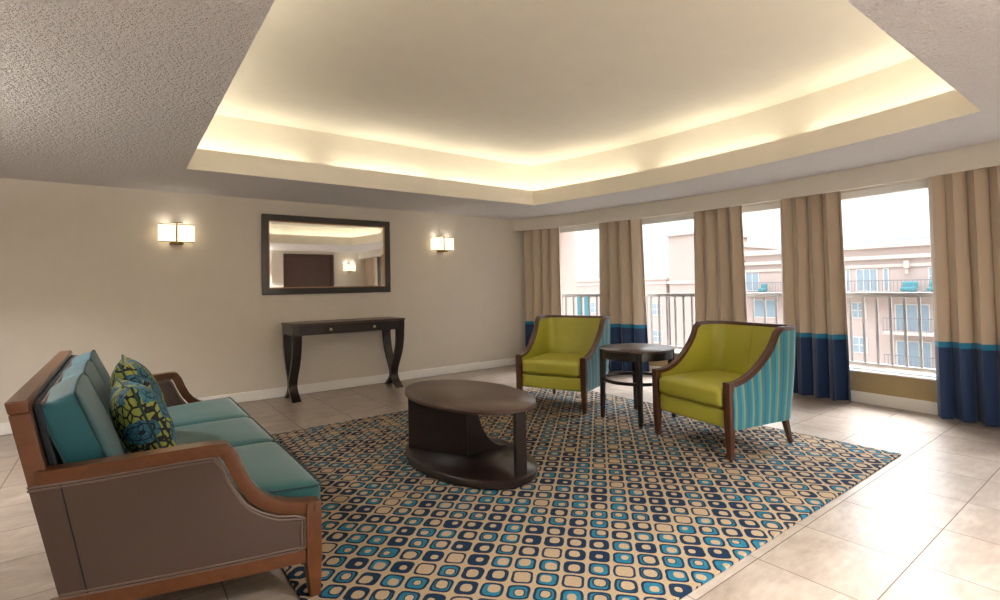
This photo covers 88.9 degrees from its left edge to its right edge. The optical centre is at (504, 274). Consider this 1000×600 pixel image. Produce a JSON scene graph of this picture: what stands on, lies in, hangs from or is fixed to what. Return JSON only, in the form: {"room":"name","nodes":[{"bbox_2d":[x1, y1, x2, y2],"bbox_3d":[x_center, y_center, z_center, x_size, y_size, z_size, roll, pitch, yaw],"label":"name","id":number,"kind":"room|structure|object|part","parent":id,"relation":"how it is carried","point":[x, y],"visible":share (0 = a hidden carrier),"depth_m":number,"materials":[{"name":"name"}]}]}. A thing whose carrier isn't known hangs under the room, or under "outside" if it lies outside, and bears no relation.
{"room":"hotel lounge","nodes":[
{"label":"hotel lounge","id":0,"kind":"room"},
{"bbox_2d":[0,178,524,422],"bbox_3d":[-2.229,-0.091,6.531,8.110,3.100,0.150,0,-2,-37],"label":"wall","id":1,"kind":"structure","parent":0,"point":[84,269],"depth_m":5.66,"materials":[{"name":"paint"}]},
{"bbox_2d":[158,222,194,244],"bbox_3d":[-3.489,-0.429,5.422,0.320,0.226,0.125,0,-2,-37],"label":"wall sconce","id":2,"kind":"object","parent":1,"relation":"attached to","point":[174,233],"visible":1,"depth_m":5.37,"materials":[{"name":"white glass"}]},
{"bbox_3d":[-3.555,-0.432,5.369,0.150,0.176,0.099,0,-2,-37],"label":"lamp shade","id":3,"kind":"part","parent":2,"relation":"part of","materials":[{"name":"white fabric"}]},
{"bbox_3d":[-3.419,-0.432,5.471,0.150,0.176,0.099,0,-2,-37],"label":"lamp shade","id":4,"kind":"part","parent":2,"relation":"part of","materials":[{"name":"white fabric"}]},
{"bbox_2d":[0,358,515,435],"bbox_3d":[-2.422,1.400,6.222,7.126,0.112,0.016,0,-2,-37],"label":"baseboard","id":5,"kind":"structure","parent":1,"relation":"attached to","point":[5,428],"depth_m":6.54,"materials":[{"name":"white paint"}]},
{"bbox_2d":[261,214,390,294],"bbox_3d":[-2.198,-0.234,6.444,1.605,0.954,0.034,0,-2,-37],"label":"wall mirror","id":6,"kind":"object","parent":1,"relation":"attached to","point":[300,254],"visible":1,"depth_m":6.39,"materials":[{"name":"brown wood"}]},
{"bbox_2d":[431,236,453,252],"bbox_3d":[-0.900,-0.432,7.376,0.320,0.226,0.125,0,-2,-37],"label":"wall sconce","id":7,"kind":"object","parent":1,"relation":"attached to","point":[440,243],"visible":1,"depth_m":7.32,"materials":[{"name":"white glass"}]},
{"bbox_3d":[-0.966,-0.435,7.322,0.150,0.176,0.099,0,-2,-37],"label":"lamp shade","id":8,"kind":"part","parent":7,"relation":"part of","materials":[{"name":"white fabric"}]},
{"bbox_3d":[-0.831,-0.435,7.425,0.150,0.176,0.099,0,-2,-37],"label":"lamp shade","id":9,"kind":"part","parent":7,"relation":"part of","materials":[{"name":"white fabric"}]},
{"bbox_2d":[0,0,999,218],"bbox_3d":[0.194,-1.332,3.318,8.110,0.638,8.275,0,-2,-37],"label":"ceiling","id":10,"kind":"structure","parent":0,"point":[531,95],"depth_m":3.88,"materials":[{"name":"paint"}]},
{"bbox_2d":[186,0,980,204],"bbox_3d":[0.275,-1.095,3.992,4.409,0.191,4.553,0,-2,-37],"label":"trim","id":11,"kind":"structure","parent":10,"relation":"attached to","point":[951,104],"depth_m":4.96,"materials":[{"name":"paint"}]},
{"bbox_2d":[0,365,999,599],"bbox_3d":[0.249,1.377,3.250,8.110,0.100,8.275,0,-2,-37],"label":"floor","id":12,"kind":"structure","parent":0,"point":[925,525],"depth_m":2.67,"materials":[{"name":"tile"}]},
{"bbox_2d":[4,350,321,599],"bbox_3d":[-1.854,0.903,2.776,1.000,0.909,2.443,0,-2,-37],"label":"sofa","id":13,"kind":"object","parent":12,"relation":"on","point":[224,502],"visible":0.89,"depth_m":1.89,"materials":[{"name":"brown wood"}]},
{"bbox_3d":[-1.633,0.601,1.756,0.105,0.252,0.063,0,-2,-37],"label":"post","id":14,"kind":"part","parent":13,"relation":"part of","materials":[{"name":"brown wood"}]},
{"bbox_3d":[-2.236,0.484,2.505,0.064,0.045,1.979,0,-2,-37],"label":"rail","id":15,"kind":"part","parent":13,"relation":"part of","materials":[{"name":"brown wood"}]},
{"bbox_3d":[-2.177,0.838,2.535,0.160,0.660,1.844,0,-2,-37],"label":"panel","id":16,"kind":"part","parent":13,"relation":"part of","materials":[{"name":"brown wood"}]},
{"bbox_2d":[42,374,124,462],"bbox_3d":[-1.741,0.671,2.128,0.264,0.466,0.605,0,-2,-37],"label":"cushion","id":17,"kind":"object","parent":13,"relation":"on","point":[79,427],"depth_m":1.90,"materials":[{"name":"teal fabric"}]},
{"bbox_2d":[70,351,110,394],"bbox_3d":[-2.466,0.710,3.090,0.264,0.466,0.585,0,-2,-37],"label":"cushion","id":18,"kind":"object","parent":13,"relation":"on","point":[74,359],"depth_m":2.98,"materials":[{"name":"teal fabric"}]},
{"bbox_2d":[60,361,125,451],"bbox_3d":[-2.107,0.691,2.613,0.264,0.466,0.600,0,-2,-37],"label":"cushion","id":19,"kind":"object","parent":13,"relation":"on","point":[66,372],"depth_m":2.49,"materials":[{"name":"teal fabric"}]},
{"bbox_2d":[110,354,167,409],"bbox_3d":[-1.945,0.666,2.720,0.251,0.447,0.437,0,-2,-35],"label":"throw pillow","id":20,"kind":"object","parent":13,"relation":"on","point":[129,369],"visible":0.43,"depth_m":2.60,"materials":[{"name":"fabric"}]},
{"bbox_2d":[109,377,175,452],"bbox_3d":[-1.663,0.679,2.346,0.387,0.390,0.239,-3,-2,45],"label":"throw pillow","id":21,"kind":"object","parent":13,"relation":"on","point":[140,418],"visible":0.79,"depth_m":2.23,"materials":[{"name":"fabric"}]},
{"bbox_3d":[-1.217,0.905,1.905,0.897,0.417,0.063,-1,-2,-22],"label":"panel","id":22,"kind":"part","parent":13,"relation":"part of","materials":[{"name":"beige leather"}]},
{"bbox_3d":[-2.515,0.975,3.625,0.063,0.417,0.897,-2,-2,38],"label":"panel","id":23,"kind":"part","parent":13,"relation":"part of","materials":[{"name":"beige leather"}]},
{"bbox_3d":[-1.189,0.812,1.922,0.896,0.332,0.080,-1,-2,-23],"label":"arm rail","id":24,"kind":"part","parent":13,"relation":"part of","materials":[{"name":"brown wood"}]},
{"bbox_3d":[-2.495,0.882,3.652,0.080,0.332,0.896,-2,-2,38],"label":"arm rail","id":25,"kind":"part","parent":13,"relation":"part of","materials":[{"name":"brown wood"}]},
{"bbox_3d":[-1.175,1.135,1.914,0.797,0.048,0.070,-1,-2,-23],"label":"rail","id":26,"kind":"part","parent":13,"relation":"part of","materials":[{"name":"brown wood"}]},
{"bbox_2d":[126,417,272,453],"bbox_3d":[-1.775,0.981,2.839,0.785,0.176,0.679,0,-2,-37],"label":"seat cushion","id":27,"kind":"object","parent":13,"relation":"on","point":[240,431],"depth_m":2.88,"materials":[{"name":"teal fabric"}]},
{"bbox_2d":[167,398,246,426],"bbox_3d":[-2.214,1.004,3.421,0.785,0.176,0.801,0,-2,-37],"label":"seat cushion","id":28,"kind":"object","parent":13,"relation":"on","point":[196,411],"depth_m":3.42,"materials":[{"name":"teal fabric"}]},
{"bbox_2d":[218,442,319,500],"bbox_3d":[-1.332,0.957,2.252,0.785,0.176,0.811,0,-2,-37],"label":"seat cushion","id":29,"kind":"object","parent":13,"relation":"on","point":[269,465],"depth_m":2.24,"materials":[{"name":"teal fabric"}]},
{"bbox_3d":[-0.786,1.115,2.086,0.060,0.382,0.066,0,-2,-37],"label":"leg","id":30,"kind":"part","parent":13,"relation":"part of","materials":[{"name":"brown wood"}]},
{"bbox_2d":[281,317,404,402],"bbox_3d":[-1.943,1.006,6.257,1.370,0.882,0.522,0,-2,-37],"label":"console table","id":31,"kind":"object","parent":12,"relation":"on","point":[292,332],"visible":1,"depth_m":6.03,"materials":[{"name":"brown wood"}]},
{"bbox_3d":[-2.517,1.071,5.975,0.095,0.760,0.253,0,-2,-37],"label":"leg","id":32,"kind":"part","parent":31,"relation":"part of","materials":[{"name":"brown wood"}]},
{"bbox_3d":[-2.385,1.064,5.800,0.095,0.760,0.253,0,-2,-37],"label":"leg","id":33,"kind":"part","parent":31,"relation":"part of","materials":[{"name":"brown wood"}]},
{"bbox_3d":[-2.058,0.639,5.912,0.591,0.103,0.018,0,-2,-37],"label":"drawer","id":34,"kind":"part","parent":31,"relation":"part of","materials":[{"name":"brown wood"}]},
{"bbox_3d":[-1.580,0.638,6.272,0.591,0.103,0.018,0,-2,-37],"label":"drawer","id":35,"kind":"part","parent":31,"relation":"part of","materials":[{"name":"brown wood"}]},
{"bbox_3d":[-1.515,1.070,6.731,0.095,0.760,0.253,0,-2,-37],"label":"leg","id":36,"kind":"part","parent":31,"relation":"part of","materials":[{"name":"brown wood"}]},
{"bbox_3d":[-1.383,1.063,6.556,0.095,0.760,0.253,0,-2,-37],"label":"leg","id":37,"kind":"part","parent":31,"relation":"part of","materials":[{"name":"brown wood"}]},
{"bbox_2d":[270,387,900,599],"bbox_3d":[0.207,1.338,3.881,3.840,0.012,3.570,0,-2,-37],"label":"area rug","id":38,"kind":"object","parent":12,"relation":"on","point":[614,508],"visible":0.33,"depth_m":2.88,"materials":[{"name":"multicoloured carpet"}]},
{"bbox_2d":[405,379,537,489],"bbox_3d":[-0.268,1.092,3.654,0.750,0.487,1.260,0,-2,-37],"label":"coffee table","id":39,"kind":"object","parent":38,"relation":"on","point":[448,442],"visible":1,"depth_m":3.54,"materials":[{"name":"brown wood"}]},
{"bbox_3d":[-0.484,1.085,3.693,0.511,0.397,0.026,-2,-2,27],"label":"long panel","id":40,"kind":"part","parent":39,"relation":"part of","materials":[{"name":"brown wood"}]},
{"bbox_3d":[-0.134,1.077,3.686,0.348,0.397,0.028,0,-2,-37],"label":"swooping panel","id":41,"kind":"part","parent":39,"relation":"part of","materials":[{"name":"brown wood"}]},
{"bbox_3d":[0.098,1.060,3.186,0.080,0.397,0.034,0,-2,-37],"label":"post","id":42,"kind":"part","parent":39,"relation":"part of","materials":[{"name":"brown wood"}]},
{"bbox_2d":[515,315,609,413],"bbox_3d":[0.648,0.911,5.426,0.828,0.901,0.812,-2,-2,31],"label":"armchair","id":43,"kind":"object","parent":38,"relation":"on","point":[561,352],"visible":0.92,"depth_m":5.29,"materials":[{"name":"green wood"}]},
{"bbox_3d":[0.156,1.100,5.282,0.060,0.536,0.048,-2,-2,31],"label":"leg","id":44,"kind":"part","parent":43,"relation":"part of","materials":[{"name":"brown wood"}]},
{"bbox_3d":[0.475,1.085,5.122,0.664,0.130,0.062,-2,-2,31],"label":"panel","id":45,"kind":"part","parent":43,"relation":"part of","materials":[{"name":"fabric"}]},
{"bbox_2d":[522,353,585,376],"bbox_3d":[0.614,0.946,5.365,0.652,0.167,0.672,-2,-2,31],"label":"seat cushion","id":46,"kind":"object","parent":43,"relation":"on","point":[533,364],"depth_m":5.14,"materials":[{"name":"fabric"}]},
{"bbox_3d":[0.655,0.659,5.451,0.827,0.397,0.766,-2,-2,31],"label":"arm rail","id":47,"kind":"part","parent":43,"relation":"part of","materials":[{"name":"brown wood"}]},
{"bbox_3d":[0.769,1.079,4.920,0.060,0.536,0.048,-2,-2,31],"label":"leg","id":48,"kind":"part","parent":43,"relation":"part of","materials":[{"name":"brown wood"}]},
{"bbox_2d":[599,343,675,426],"bbox_3d":[1.242,1.008,4.764,0.680,0.650,0.680,0,-2,-37],"label":"side table","id":49,"kind":"object","parent":38,"relation":"on","point":[636,353],"visible":0.92,"depth_m":4.59,"materials":[{"name":"brown wood"}]},
{"bbox_3d":[0.931,1.022,4.790,0.051,0.635,0.050,0,-2,-37],"label":"leg","id":50,"kind":"part","parent":49,"relation":"part of","materials":[{"name":"brown wood"}]},
{"bbox_3d":[1.302,1.022,5.070,0.051,0.635,0.050,0,-2,-37],"label":"leg","id":51,"kind":"part","parent":49,"relation":"part of","materials":[{"name":"brown wood"}]},
{"bbox_3d":[1.182,1.009,4.457,0.051,0.635,0.050,0,-2,-37],"label":"leg","id":52,"kind":"part","parent":49,"relation":"part of","materials":[{"name":"brown wood"}]},
{"bbox_3d":[1.554,1.008,4.737,0.051,0.635,0.050,0,-2,-37],"label":"leg","id":53,"kind":"part","parent":49,"relation":"part of","materials":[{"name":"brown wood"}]},
{"bbox_2d":[652,321,795,460],"bbox_3d":[1.747,0.854,4.052,0.812,0.901,0.828,0,-2,-26],"label":"armchair","id":54,"kind":"object","parent":38,"relation":"on","point":[733,376],"visible":1,"depth_m":3.86,"materials":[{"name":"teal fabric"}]},
{"bbox_3d":[1.260,1.051,4.204,0.048,0.536,0.060,0,-2,-26],"label":"leg","id":55,"kind":"part","parent":54,"relation":"part of","materials":[{"name":"brown wood"}]},
{"bbox_3d":[1.438,1.035,3.895,0.062,0.130,0.664,0,-2,-26],"label":"panel","id":56,"kind":"part","parent":54,"relation":"part of","materials":[{"name":"fabric"}]},
{"bbox_2d":[659,370,742,407],"bbox_3d":[1.685,0.890,4.020,0.672,0.167,0.652,0,-2,-26],"label":"seat cushion","id":57,"kind":"object","parent":54,"relation":"on","point":[695,388],"depth_m":3.93,"materials":[{"name":"fabric"}]},
{"bbox_3d":[1.762,0.602,4.068,0.766,0.397,0.827,0,-2,-26],"label":"arm rail","id":58,"kind":"part","parent":54,"relation":"part of","materials":[{"name":"brown wood"}]},
{"bbox_3d":[1.573,1.028,3.564,0.048,0.536,0.060,0,-2,-26],"label":"leg","id":59,"kind":"part","parent":54,"relation":"part of","materials":[{"name":"brown wood"}]},
{"bbox_3d":[2.169,1.186,3.924,0.078,0.215,0.053,0,-2,-26],"label":"leg","id":60,"kind":"part","parent":54,"relation":"part of","materials":[{"name":"brown wood"}]},
{"bbox_2d":[560,232,576,314],"bbox_3d":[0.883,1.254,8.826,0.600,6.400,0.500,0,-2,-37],"label":"building","id":61,"kind":"structure","parent":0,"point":[567,240],"depth_m":8.73,"materials":[{"name":"pink paint"}]},
{"bbox_2d":[560,177,927,227],"bbox_3d":[3.223,0.025,5.567,0.628,2.600,7.998,0,-2,-40],"label":"wall","id":62,"kind":"structure","parent":0,"point":[926,178],"depth_m":5.30,"materials":[{"name":"paint"}]},
{"bbox_2d":[560,224,598,232],"bbox_3d":[1.211,0.182,7.857,1.118,1.856,0.119,-2,-2,38],"label":"window","id":63,"kind":"structure","parent":62,"relation":"in","point":[589,227],"depth_m":7.89,"materials":[{"name":"white paint"}]},
{"bbox_2d":[642,214,693,353],"bbox_3d":[2.291,0.136,6.906,0.122,1.856,1.096,0,-2,-45],"label":"window","id":64,"kind":"structure","parent":62,"relation":"in","point":[687,216],"depth_m":6.94,"materials":[{"name":"white paint"}]},
{"bbox_2d":[513,140,999,230],"bbox_3d":[2.930,-0.919,5.384,0.513,0.195,7.991,0,-2,-40],"label":"curtain valance","id":65,"kind":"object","parent":62,"relation":"attached to","point":[984,155],"depth_m":5.42,"materials":[{"name":"paint"}]},
{"bbox_2d":[742,202,779,213],"bbox_3d":[3.053,0.100,6.062,0.122,1.856,0.822,0,-2,-39],"label":"window","id":66,"kind":"structure","parent":62,"relation":"in","point":[772,206],"depth_m":6.05,"materials":[{"name":"white paint"}]},
{"bbox_2d":[649,354,936,401],"bbox_3d":[3.092,1.170,5.783,0.535,0.327,6.576,0,-2,-40],"label":"wall","id":67,"kind":"structure","parent":62,"relation":"attached to","point":[912,388],"depth_m":4.97,"materials":[{"name":"paint"}]},
{"bbox_2d":[649,366,980,422],"bbox_3d":[3.188,1.268,5.480,0.491,0.112,7.974,0,-2,-40],"label":"baseboard","id":68,"kind":"structure","parent":62,"relation":"attached to","point":[922,406],"depth_m":4.94,"materials":[{"name":"white paint"}]},
{"bbox_2d":[841,180,935,380],"bbox_3d":[3.754,0.062,5.064,0.122,1.852,1.098,0,-2,-32],"label":"window","id":69,"kind":"structure","parent":62,"relation":"in","point":[919,185],"depth_m":5.00,"materials":[{"name":"white paint"}]},
{"bbox_3d":[3.742,0.980,5.021,0.050,0.016,1.098,0,-2,-32],"label":"sill","id":70,"kind":"part","parent":69,"relation":"part of","materials":[{"name":"white paint"}]},
{"bbox_3d":[3.307,1.260,5.563,1.039,0.227,8.275,0,-2,-37],"label":"trim","id":71,"kind":"structure","parent":62,"relation":"attached to","visible":0},
{"bbox_2d":[562,294,599,314],"bbox_3d":[1.384,0.775,7.957,1.174,0.940,0.058,-2,-2,38],"label":"rail","id":72,"kind":"object","parent":71,"relation":"on","point":[581,296],"visible":0.16,"depth_m":8.09,"materials":[{"name":"grey metal"}]},
{"bbox_3d":[1.375,0.330,7.969,1.173,0.050,0.058,-2,-2,38],"label":"rail","id":73,"kind":"part","parent":72,"relation":"part of","materials":[{"name":"grey metal"}]},
{"bbox_2d":[646,293,694,348],"bbox_3d":[2.464,0.729,7.006,0.059,0.940,1.157,0,-2,-45],"label":"rail","id":74,"kind":"object","parent":71,"relation":"on","point":[683,295],"visible":0.37,"depth_m":7.17,"materials":[{"name":"grey metal"}]},
{"bbox_3d":[2.070,0.772,7.403,0.035,0.890,0.030,0,-2,-37],"label":"post","id":75,"kind":"part","parent":74,"relation":"part of","materials":[{"name":"grey metal"}]},
{"bbox_3d":[2.455,0.285,7.018,0.059,0.050,1.157,0,-2,-45],"label":"rail","id":76,"kind":"part","parent":74,"relation":"part of","materials":[{"name":"grey metal"}]},
{"bbox_3d":[2.469,1.012,6.999,0.040,0.035,1.155,0,-2,-45],"label":"rail","id":77,"kind":"part","parent":74,"relation":"part of","materials":[{"name":"white metal"}]},
{"bbox_2d":[746,293,781,323],"bbox_3d":[3.224,0.693,6.165,0.060,0.940,0.882,0,-2,-39],"label":"rail","id":78,"kind":"object","parent":71,"relation":"on","point":[753,295],"visible":0.13,"depth_m":6.22,"materials":[{"name":"grey metal"}]},
{"bbox_3d":[3.215,0.248,6.176,0.060,0.050,0.882,0,-2,-39],"label":"rail","id":79,"kind":"part","parent":78,"relation":"part of","materials":[{"name":"grey metal"}]},
{"bbox_2d":[846,292,935,372],"bbox_3d":[3.921,0.654,5.170,0.062,0.940,1.159,0,-2,-32],"label":"rail","id":80,"kind":"object","parent":71,"relation":"on","point":[850,295],"visible":0.53,"depth_m":5.18,"materials":[{"name":"grey metal"}]},
{"bbox_3d":[3.912,0.209,5.181,0.060,0.050,1.159,0,-2,-32],"label":"rail","id":81,"kind":"part","parent":80,"relation":"part of","materials":[{"name":"grey metal"}]},
{"bbox_3d":[3.927,0.936,5.163,0.040,0.035,1.157,0,-2,-32],"label":"rail","id":82,"kind":"part","parent":80,"relation":"part of","materials":[{"name":"white metal"}]},
{"label":"outside","id":83,"kind":"structure","parent":0,"visible":0},
{"bbox_3d":[32.420,18.236,55.065,101.940,0.500,170.000,0,-2,-37],"label":"ground","id":84,"kind":"structure","parent":83,"visible":0},
{"bbox_2d":[577,277,670,344],"bbox_3d":[10.237,9.695,63.644,9.200,17.900,30.350,0,-2,-37],"label":"block","id":85,"kind":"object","parent":84,"relation":"on","point":[652,284],"visible":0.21,"depth_m":50.26,"materials":[{"name":"pink paint"}]},
{"bbox_2d":[577,297,580,314],"bbox_3d":[8.605,3.450,58.278,0.042,2.380,0.850,0,-2,-37],"label":"shutter","id":86,"kind":"object","parent":85,"relation":"hanging from","point":[578,298],"depth_m":58.40,"materials":[{"name":"teal"}]},
{"bbox_2d":[584,297,587,314],"bbox_3d":[9.282,3.414,57.380,0.042,2.380,0.800,0,-2,-37],"label":"shutter","id":87,"kind":"object","parent":85,"relation":"hanging from","point":[585,298],"depth_m":57.46,"materials":[{"name":"teal"}]},
{"bbox_3d":[9.987,3.692,56.460,0.018,1.050,1.100,0,-2,-37],"label":"pane","id":88,"kind":"part","parent":85,"relation":"part of","materials":[{"name":"glass"}]},
{"bbox_3d":[10.063,1.100,63.860,9.200,0.700,30.350,0,-2,-37],"label":"cornice","id":89,"kind":"part","parent":85,"relation":"part of","materials":[{"name":"beige paint"}]},
{"bbox_3d":[14.924,3.428,49.918,0.018,1.050,1.100,0,-2,-37],"label":"pane","id":90,"kind":"part","parent":85,"relation":"part of","materials":[{"name":"glass"}]},
{"bbox_3d":[14.978,6.077,49.851,0.018,1.050,1.100,0,-2,-37],"label":"pane","id":91,"kind":"part","parent":85,"relation":"part of","materials":[{"name":"glass"}]},
{"bbox_2d":[664,230,750,349],"bbox_3d":[20.429,7.049,50.134,9.500,22.100,3.550,0,-2,-37],"label":"tower block","id":92,"kind":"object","parent":84,"relation":"on","point":[680,244],"visible":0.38,"depth_m":47.76,"materials":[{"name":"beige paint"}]},
{"bbox_3d":[20.256,-1.547,50.350,9.500,4.900,3.550,0,-2,-37],"label":"cornice","id":93,"kind":"part","parent":92,"relation":"part of","materials":[{"name":"beige paint"}]},
{"bbox_2d":[744,243,780,301],"bbox_3d":[25.411,7.574,50.175,9.500,20.850,2.050,0,-2,-37],"label":"block","id":94,"kind":"object","parent":84,"relation":"on","point":[748,247],"visible":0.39,"depth_m":48.53,"materials":[{"name":"beige paint"}]},
{"bbox_3d":[25.204,-2.645,50.431,9.500,0.400,2.050,0,-2,-37],"label":"cornice","id":95,"kind":"part","parent":94,"relation":"part of","materials":[{"name":"beige paint"}]},
{"bbox_2d":[744,239,935,374],"bbox_3d":[37.522,7.374,34.003,13.850,19.950,38.250,0,-2,-37],"label":"apartment building","id":96,"kind":"structure","parent":84,"relation":"on","point":[870,267],"depth_m":37.77,"materials":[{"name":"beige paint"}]},
{"bbox_3d":[22.088,0.668,45.401,0.018,1.550,1.110,0,-2,-37],"label":"pane","id":97,"kind":"part","parent":96,"relation":"part of","materials":[{"name":"glass"}]},
{"bbox_2d":[758,284,766,291],"bbox_3d":[22.198,1.257,43.838,0.750,0.850,0.500,0,-2,-37],"label":"armchair","id":98,"kind":"object","parent":96,"relation":"on","point":[762,285],"visible":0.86,"depth_m":43.75,"materials":[{"name":"teal fabric"}]},
{"bbox_3d":[22.765,3.003,44.508,0.018,1.450,2.000,0,-2,-37],"label":"pane","id":99,"kind":"part","parent":96,"relation":"part of","materials":[{"name":"glass"}]},
{"bbox_3d":[37.797,-1.672,34.576,12.700,1.850,38.250,0,-2,-37],"label":"cornice","id":100,"kind":"part","parent":96,"relation":"part of","materials":[{"name":"beige paint"}]},
{"bbox_3d":[25.260,1.004,38.826,0.060,0.980,15.200,0,-2,-37],"label":"balcony railing","id":101,"kind":"part","parent":96,"relation":"part of","materials":[{"name":"grey metal"}]},
{"bbox_3d":[26.598,0.492,39.424,0.018,1.580,0.190,0,-2,-37],"label":"pane","id":102,"kind":"part","parent":96,"relation":"part of","materials":[{"name":"glass"}]},
{"bbox_3d":[26.994,2.752,38.904,0.018,1.100,0.950,0,-2,-37],"label":"pane","id":103,"kind":"part","parent":96,"relation":"part of","materials":[{"name":"glass"}]},
{"bbox_3d":[27.047,5.381,38.838,0.018,1.100,0.950,0,-2,-37],"label":"pane","id":104,"kind":"part","parent":96,"relation":"part of","materials":[{"name":"glass"}]},
{"bbox_3d":[27.339,0.452,38.443,0.018,1.580,1.250,0,-2,-37],"label":"pane","id":105,"kind":"part","parent":96,"relation":"part of","materials":[{"name":"glass"}]},
{"bbox_3d":[28.067,0.413,37.477,0.018,1.580,0.230,0,-2,-37],"label":"pane","id":106,"kind":"part","parent":96,"relation":"part of","materials":[{"name":"glass"}]},
{"bbox_3d":[29.679,3.439,32.975,0.060,0.980,8.700,0,-2,-37],"label":"balcony railing","id":107,"kind":"part","parent":96,"relation":"part of","materials":[{"name":"grey metal"}]},
{"bbox_2d":[900,281,917,291],"bbox_3d":[28.339,0.929,35.700,0.750,0.850,0.900,0,-2,-37],"label":"armchair","id":108,"kind":"object","parent":96,"relation":"on","point":[911,284],"visible":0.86,"depth_m":35.64,"materials":[{"name":"teal fabric"}]},
{"bbox_3d":[28.322,1.054,35.682,0.700,0.360,0.900,0,-2,-37],"label":"seat","id":109,"kind":"part","parent":108,"relation":"part of","materials":[{"name":"teal fabric"}]},
{"bbox_3d":[28.555,0.753,35.870,0.200,0.500,0.900,0,-2,-37],"label":"backrest","id":110,"kind":"part","parent":108,"relation":"part of","materials":[{"name":"teal fabric"}]},
{"bbox_3d":[29.732,6.038,32.910,0.060,0.980,8.700,0,-2,-37],"label":"balcony railing","id":111,"kind":"part","parent":96,"relation":"part of","materials":[{"name":"grey metal"}]},
{"bbox_3d":[29.005,3.120,36.239,0.018,1.850,1.900,0,-2,-37],"label":"pane","id":112,"kind":"part","parent":96,"relation":"part of","materials":[{"name":"glass"}]},
{"bbox_3d":[29.058,5.748,36.173,0.018,1.850,1.900,0,-2,-37],"label":"pane","id":113,"kind":"part","parent":96,"relation":"part of","materials":[{"name":"glass"}]},
{"bbox_2d":[927,281,932,291],"bbox_3d":[29.333,0.875,34.384,0.750,0.850,1.200,0,-2,-37],"label":"armchair","id":114,"kind":"object","parent":96,"relation":"on","point":[929,281],"visible":0.25,"depth_m":34.61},
{"bbox_3d":[29.908,0.090,35.038,0.018,1.070,1.100,0,-2,-37],"label":"pane","id":115,"kind":"part","parent":96,"relation":"part of","materials":[{"name":"blue glass"}]},
{"bbox_3d":[2.936,-1.009,5.374,0.727,0.014,7.935,0,-2,-37],"label":"track","id":116,"kind":"object","parent":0,"visible":0},
{"bbox_2d":[523,227,561,347],"bbox_3d":[0.607,0.271,8.099,0.674,2.310,0.131,-2,-2,34],"label":"window curtain","id":117,"kind":"object","parent":116,"relation":"hanging from","point":[542,252],"visible":0.52,"depth_m":8.14,"materials":[{"name":"beige fabric"}]},
{"bbox_2d":[599,218,649,371],"bbox_3d":[1.671,0.229,7.267,0.753,2.310,0.148,-2,-2,41],"label":"window curtain","id":118,"kind":"object","parent":116,"relation":"hanging from","point":[621,255],"visible":0.7,"depth_m":7.22,"materials":[{"name":"beige fabric"}]},
{"bbox_3d":[1.663,-0.108,7.277,0.726,1.635,0.136,-2,-2,41],"label":"beige panel","id":119,"kind":"part","parent":118,"relation":"part of","materials":[{"name":"fabric"}]},
{"bbox_2d":[694,205,746,322],"bbox_3d":[2.655,0.184,6.280,0.136,2.310,0.689,0,-2,-43],"label":"window curtain","id":120,"kind":"object","parent":116,"relation":"hanging from","point":[719,263],"visible":0.5,"depth_m":6.25,"materials":[{"name":"beige fabric"}]},
{"bbox_2d":[780,191,850,401],"bbox_3d":[3.299,0.150,5.442,0.150,2.310,0.657,0,-2,-37],"label":"window curtain","id":121,"kind":"object","parent":116,"relation":"hanging from","point":[812,248],"visible":0.89,"depth_m":5.40,"materials":[{"name":"beige fabric"}]},
{"bbox_3d":[3.291,-0.187,5.451,0.141,1.635,0.642,0,-2,-37],"label":"beige panel","id":122,"kind":"part","parent":121,"relation":"part of","materials":[{"name":"fabric"}]},
{"bbox_2d":[928,165,999,426],"bbox_3d":[4.029,0.105,4.254,0.153,2.310,0.779,0,-2,-26],"label":"window curtain","id":123,"kind":"object","parent":116,"relation":"hanging from","point":[964,206],"visible":0.93,"depth_m":4.38,"materials":[{"name":"beige fabric"}]},
{"bbox_3d":[4.020,-0.232,4.267,0.142,1.635,0.768,0,-2,-26],"label":"beige panel","id":124,"kind":"part","parent":123,"relation":"part of","materials":[{"name":"fabric"}]}
]}

